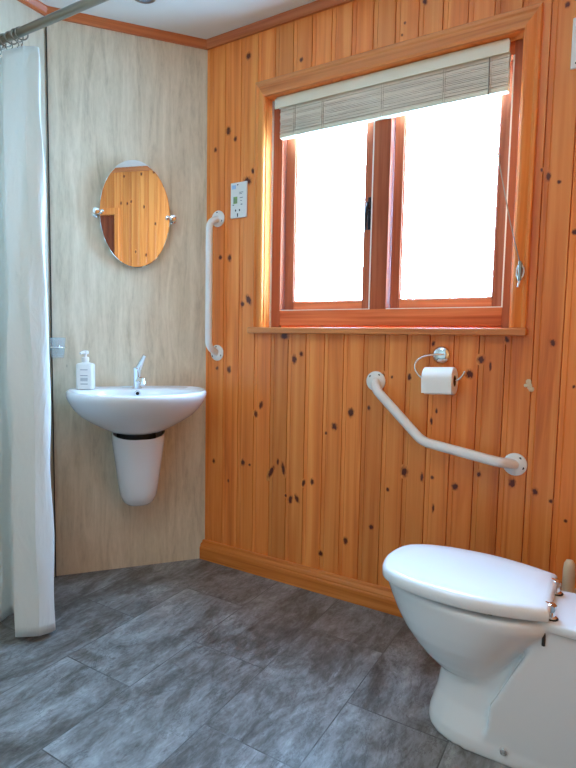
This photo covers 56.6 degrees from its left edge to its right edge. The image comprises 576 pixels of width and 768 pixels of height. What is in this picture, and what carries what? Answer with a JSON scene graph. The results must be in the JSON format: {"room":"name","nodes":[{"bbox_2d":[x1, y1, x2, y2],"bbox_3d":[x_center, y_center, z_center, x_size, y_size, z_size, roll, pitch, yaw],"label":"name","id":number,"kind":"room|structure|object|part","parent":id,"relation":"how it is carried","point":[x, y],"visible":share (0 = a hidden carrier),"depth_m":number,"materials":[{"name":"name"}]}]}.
{"room":"accessible bathroom","nodes":[
{"label":"accessible bathroom","id":0,"kind":"room"},
{"bbox_2d":[0,0,54,576],"bbox_3d":[-1.598,-0.252,1.170,0.100,2.254,2.381,4,5,31],"label":"wall","id":1,"kind":"structure","parent":0,"point":[13,13],"depth_m":2.06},
{"bbox_2d":[17,0,46,15],"bbox_3d":[-1.505,-1.359,1.083,0.022,0.031,2.261,4,5,31],"label":"trim","id":2,"kind":"structure","parent":1,"relation":"attached to","point":[36,5],"depth_m":2.01,"materials":[{"name":"brown wood"}]},
{"bbox_2d":[0,0,108,45],"bbox_3d":[-0.144,-1.102,1.332,2.126,0.101,0.056,4,5,31],"label":"curtain rod","id":3,"kind":"object","parent":1,"relation":"attached to","point":[77,7],"visible":1,"depth_m":1.68,"materials":[{"name":"metal"}]},
{"bbox_2d":[0,33,12,49],"bbox_3d":[-0.960,-1.160,1.819,0.044,0.065,0.012,-3,6,-43],"label":"curtain ring","id":4,"kind":"object","parent":3,"relation":"hanging from","point":[1,33],"visible":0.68,"depth_m":1.82,"materials":[{"name":"metal"}]},
{"bbox_2d":[4,31,18,48],"bbox_3d":[-0.931,-1.157,1.801,0.044,0.065,0.012,-2,5,-31],"label":"curtain ring","id":5,"kind":"object","parent":3,"relation":"hanging from","point":[12,44],"visible":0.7,"depth_m":1.80,"materials":[{"name":"metal"}]},
{"bbox_2d":[10,28,23,47],"bbox_3d":[-0.903,-1.155,1.785,0.012,0.065,0.044,5,6,41],"label":"curtain ring","id":6,"kind":"object","parent":3,"relation":"hanging from","point":[12,29],"visible":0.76,"depth_m":1.78,"materials":[{"name":"metal"}]},
{"bbox_2d":[14,26,28,45],"bbox_3d":[-0.883,-1.153,1.772,0.044,0.065,0.012,-2,5,-30],"label":"curtain ring","id":7,"kind":"object","parent":3,"relation":"hanging from","point":[22,40],"visible":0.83,"depth_m":1.77,"materials":[{"name":"metal"}]},
{"bbox_3d":[-1.029,-1.166,1.861,0.044,0.065,0.016,-4,7,-45],"label":"curtain ring","id":8,"kind":"object","parent":3,"relation":"hanging from","visible":0},
{"bbox_2d":[0,45,55,636],"bbox_3d":[-0.934,-0.153,1.790,0.385,1.942,0.202,4,5,31],"label":"shower curtain","id":9,"kind":"object","parent":8,"relation":"hanging from","point":[27,543],"visible":1,"depth_m":1.74,"materials":[{"name":"white fabric"}]},
{"bbox_2d":[47,20,207,575],"bbox_3d":[-0.676,-0.325,2.277,0.648,2.254,0.060,-1,5,-20],"label":"wall","id":10,"kind":"structure","parent":0,"point":[114,98],"depth_m":2.24,"materials":[{"name":"laminate"}]},
{"bbox_2d":[46,27,55,576],"bbox_3d":[-0.949,-0.304,2.142,0.004,2.224,0.008,-1,5,-20],"label":"trim","id":11,"kind":"structure","parent":10,"relation":"attached to","point":[46,27],"depth_m":2.13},
{"bbox_2d":[49,345,66,348],"bbox_3d":[-0.918,-0.146,2.128,0.069,0.018,0.082,-1,5,-20],"label":"holder","id":12,"kind":"object","parent":10,"relation":"attached to","point":[56,346],"visible":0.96,"depth_m":2.13,"materials":[{"name":"silver metal"}]},
{"bbox_2d":[47,6,206,49],"bbox_3d":[-0.633,-1.430,2.152,0.628,0.031,0.022,-1,5,-20],"label":"trim","id":13,"kind":"structure","parent":10,"relation":"attached to","point":[80,18],"depth_m":2.15,"materials":[{"name":"brown wood"}]},
{"bbox_2d":[91,160,176,267],"bbox_3d":[-0.629,-0.696,2.201,0.344,0.430,0.053,-1,5,-20],"label":"oval mirror","id":14,"kind":"object","parent":10,"relation":"attached to","point":[133,211],"visible":1,"depth_m":2.19,"materials":[{"name":"silver mirror"}]},
{"bbox_2d":[66,354,206,505],"bbox_3d":[-0.584,0.201,2.102,0.536,0.633,0.416,-1,5,-20],"label":"basin","id":15,"kind":"object","parent":10,"relation":"attached to","point":[137,417],"visible":0.98,"depth_m":2.12,"materials":[{"name":"white ceramic"}]},
{"bbox_2d":[76,350,94,389],"bbox_3d":[-0.804,-0.056,2.120,0.068,0.154,0.060,1,5,-6],"label":"soap bottle","id":16,"kind":"object","parent":15,"relation":"on","point":[85,370],"visible":1,"depth_m":2.11,"materials":[{"name":"white plastic"}]},
{"bbox_3d":[-0.582,0.115,2.095,0.536,0.180,0.416,-1,5,-20],"label":"basin bowl","id":17,"kind":"part","parent":15,"relation":"part of","materials":[{"name":"white ceramic"}]},
{"bbox_2d":[132,354,146,388],"bbox_3d":[-0.603,-0.051,2.178,0.106,0.143,0.071,4,5,31],"label":"mixer tap","id":18,"kind":"object","parent":15,"relation":"on","point":[138,381],"depth_m":2.19,"materials":[{"name":"silver metal"}]},
{"bbox_2d":[39,0,316,38],"bbox_3d":[-0.466,-1.360,0.765,2.328,0.060,2.990,4,5,31],"label":"ceiling","id":19,"kind":"structure","parent":0,"point":[204,19],"depth_m":2.06,"materials":[{"name":"white paint"}]},
{"bbox_2d":[135,0,155,3],"bbox_3d":[-0.531,-1.424,1.962,0.092,0.007,0.092,4,5,31],"label":"recessed light","id":20,"kind":"object","parent":19,"relation":"in","point":[139,1],"visible":1,"depth_m":1.99,"materials":[{"name":"metal"}]},
{"bbox_2d":[0,558,510,767],"bbox_3d":[-0.508,0.947,0.952,2.328,0.060,2.990,4,5,31],"label":"floor","id":21,"kind":"structure","parent":0,"point":[193,663],"depth_m":1.57,"materials":[{"name":"tile"}]},
{"bbox_2d":[382,544,575,767],"bbox_3d":[0.562,0.696,1.363,0.661,0.412,0.317,4,5,31],"label":"toilet","id":22,"kind":"object","parent":21,"relation":"on","point":[501,632],"visible":1,"depth_m":1.28,"materials":[{"name":"white ceramic"}]},
{"bbox_3d":[0.464,0.502,1.408,0.424,0.036,0.315,4,5,31],"label":"lid","id":23,"kind":"part","parent":22,"relation":"part of","materials":[{"name":"white plastic"}]},
{"bbox_3d":[0.806,0.747,1.555,0.104,0.288,0.104,4,5,31],"label":"brush holder","id":24,"kind":"object","parent":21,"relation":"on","visible":0},
{"bbox_2d":[562,559,575,592],"bbox_3d":[0.807,0.685,1.550,0.068,0.363,0.068,4,5,31],"label":"toilet brush","id":25,"kind":"object","parent":24,"relation":"in","point":[569,570],"visible":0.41,"depth_m":1.53,"materials":[{"name":"beige plastic"}]},
{"bbox_2d":[205,0,575,588],"bbox_3d":[0.399,-0.281,1.980,1.970,2.254,0.130,4,5,31],"label":"wall","id":26,"kind":"structure","parent":0,"point":[305,465],"depth_m":1.96,"materials":[{"name":"brown wood"}]},
{"bbox_2d":[205,211,224,360],"bbox_3d":[-0.323,-0.420,2.286,0.069,0.643,0.078,4,5,31],"label":"grab rail","id":27,"kind":"object","parent":26,"relation":"attached to","point":[217,219],"visible":1,"depth_m":2.26,"materials":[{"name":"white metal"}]},
{"bbox_3d":[-0.323,-0.420,2.286,0.029,0.600,0.078,4,5,31],"label":"rail","id":28,"kind":"part","parent":27,"relation":"part of","materials":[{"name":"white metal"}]},
{"bbox_2d":[231,181,247,218],"bbox_3d":[-0.204,-0.767,2.228,0.083,0.145,0.009,4,5,31],"label":"socket","id":29,"kind":"object","parent":26,"relation":"attached to","point":[239,190],"visible":1,"depth_m":2.22,"materials":[{"name":"white plastic"}]},
{"bbox_2d":[205,0,354,49],"bbox_3d":[0.389,-1.384,1.820,1.750,0.031,0.022,4,5,31],"label":"trim","id":30,"kind":"structure","parent":26,"relation":"attached to","point":[309,9],"depth_m":2.08,"materials":[{"name":"brown wood"}]},
{"bbox_2d":[200,539,402,617],"bbox_3d":[0.350,0.803,1.998,1.748,0.088,0.020,4,5,31],"label":"baseboard","id":31,"kind":"structure","parent":26,"relation":"attached to","point":[369,595],"depth_m":2.16,"materials":[{"name":"brown wood"}]},
{"bbox_2d":[247,2,543,335],"bbox_3d":[0.337,-0.685,1.969,1.065,1.002,0.164,4,5,31],"label":"window","id":32,"kind":"structure","parent":26,"relation":"in","point":[382,310],"depth_m":1.96,"materials":[{"name":"brown wood"}]},
{"bbox_3d":[-0.119,-0.723,2.175,0.047,0.976,0.018,4,5,31],"label":"architrave","id":33,"kind":"part","parent":32,"relation":"part of","materials":[{"name":"brown wood"}]},
{"bbox_3d":[0.168,-0.696,2.128,0.393,0.799,0.034,4,5,31],"label":"sash","id":34,"kind":"part","parent":32,"relation":"part of","materials":[{"name":"red wood"}]},
{"bbox_3d":[0.302,-0.642,2.009,0.021,0.125,0.037,4,5,31],"label":"handle","id":35,"kind":"part","parent":32,"relation":"part of","materials":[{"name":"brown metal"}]},
{"bbox_3d":[0.308,-0.195,1.976,1.065,0.024,0.086,4,5,31],"label":"sill","id":36,"kind":"part","parent":32,"relation":"part of","materials":[{"name":"brown wood"}]},
{"bbox_2d":[275,38,519,260],"bbox_3d":[0.347,-0.754,1.916,0.950,0.726,0.071,4,5,31],"label":"blind","id":37,"kind":"object","parent":32,"relation":"attached to","point":[479,72],"visible":1,"depth_m":1.87,"materials":[{"name":"beige fabric"}]},
{"bbox_3d":[0.025,-1.036,2.100,0.010,0.114,0.003,4,5,31],"label":"ladder cord","id":38,"kind":"part","parent":37,"relation":"part of","materials":[{"name":"beige fabric"}]},
{"bbox_3d":[0.131,-1.029,2.036,0.010,0.114,0.003,4,5,31],"label":"ladder cord","id":39,"kind":"part","parent":37,"relation":"part of","materials":[{"name":"beige fabric"}]},
{"bbox_3d":[0.337,-1.015,1.913,0.010,0.114,0.003,4,5,31],"label":"ladder cord","id":40,"kind":"part","parent":37,"relation":"part of","materials":[{"name":"beige fabric"}]},
{"bbox_3d":[0.340,-0.967,1.931,0.857,0.015,0.026,4,5,31],"label":"rail","id":41,"kind":"part","parent":37,"relation":"part of","materials":[{"name":"beige paint"}]},
{"bbox_3d":[0.525,-1.003,1.800,0.010,0.114,0.003,4,5,31],"label":"ladder cord","id":42,"kind":"part","parent":37,"relation":"part of","materials":[{"name":"beige fabric"}]},
{"bbox_3d":[0.689,-0.712,1.698,0.009,0.690,0.140,-3,6,-42],"label":"pull cord","id":43,"kind":"part","parent":37,"relation":"part of","materials":[{"name":"white fabric"}]},
{"bbox_3d":[0.319,-1.149,1.881,1.050,0.062,0.018,4,5,31],"label":"architrave","id":44,"kind":"part","parent":32,"relation":"part of","materials":[{"name":"brown wood"}]},
{"bbox_3d":[0.569,-0.669,1.888,0.402,0.799,0.034,4,5,31],"label":"sash","id":45,"kind":"part","parent":32,"relation":"part of","materials":[{"name":"red wood"}]},
{"bbox_2d":[516,261,524,286],"bbox_3d":[0.726,-0.343,1.672,0.026,0.080,0.022,4,5,31],"label":"cleat","id":46,"kind":"object","parent":32,"relation":"attached to","point":[520,267],"visible":1,"depth_m":1.66,"materials":[{"name":"metal"}]},
{"bbox_3d":[0.740,-0.665,1.661,0.047,0.976,0.018,4,5,31],"label":"architrave","id":47,"kind":"part","parent":32,"relation":"part of","materials":[{"name":"brown wood"}]},
{"bbox_2d":[414,346,465,380],"bbox_3d":[0.520,-0.069,1.810,0.175,0.118,0.062,4,5,31],"label":"toilet roll holder","id":48,"kind":"object","parent":26,"relation":"attached to","point":[441,354],"visible":0.83,"depth_m":1.82,"materials":[{"name":"silver metal"}]},
{"bbox_2d":[421,367,457,394],"bbox_3d":[0.508,-0.011,1.789,0.104,0.096,0.093,4,5,31],"label":"toilet roll","id":49,"kind":"object","parent":48,"relation":"on","point":[434,380],"visible":0.99,"depth_m":1.76,"materials":[{"name":"paper"}]},
{"bbox_3d":[0.525,-0.099,1.831,0.062,0.062,0.016,4,5,31],"label":"wall plate","id":50,"kind":"part","parent":48,"relation":"part of","materials":[{"name":"silver metal"}]},
{"bbox_2d":[366,371,526,475],"bbox_3d":[0.513,0.127,1.822,0.562,0.318,0.084,4,5,31],"label":"grab rail","id":51,"kind":"object","parent":26,"relation":"attached to","point":[515,464],"visible":1,"depth_m":1.79,"materials":[{"name":"white metal"}]},
{"bbox_2d":[524,379,533,391],"bbox_3d":[0.767,0.005,1.700,0.032,0.041,0.003,4,5,31],"label":"hook","id":52,"kind":"object","parent":26,"relation":"attached to","point":[528,384],"visible":1,"depth_m":1.70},
{"bbox_2d":[570,18,575,69],"bbox_3d":[0.875,-1.003,1.558,0.085,0.145,0.013,4,5,31],"label":"switch plate","id":53,"kind":"object","parent":26,"relation":"attached to","point":[573,49],"visible":1,"depth_m":1.58,"materials":[{"name":"white plastic"}]}
]}

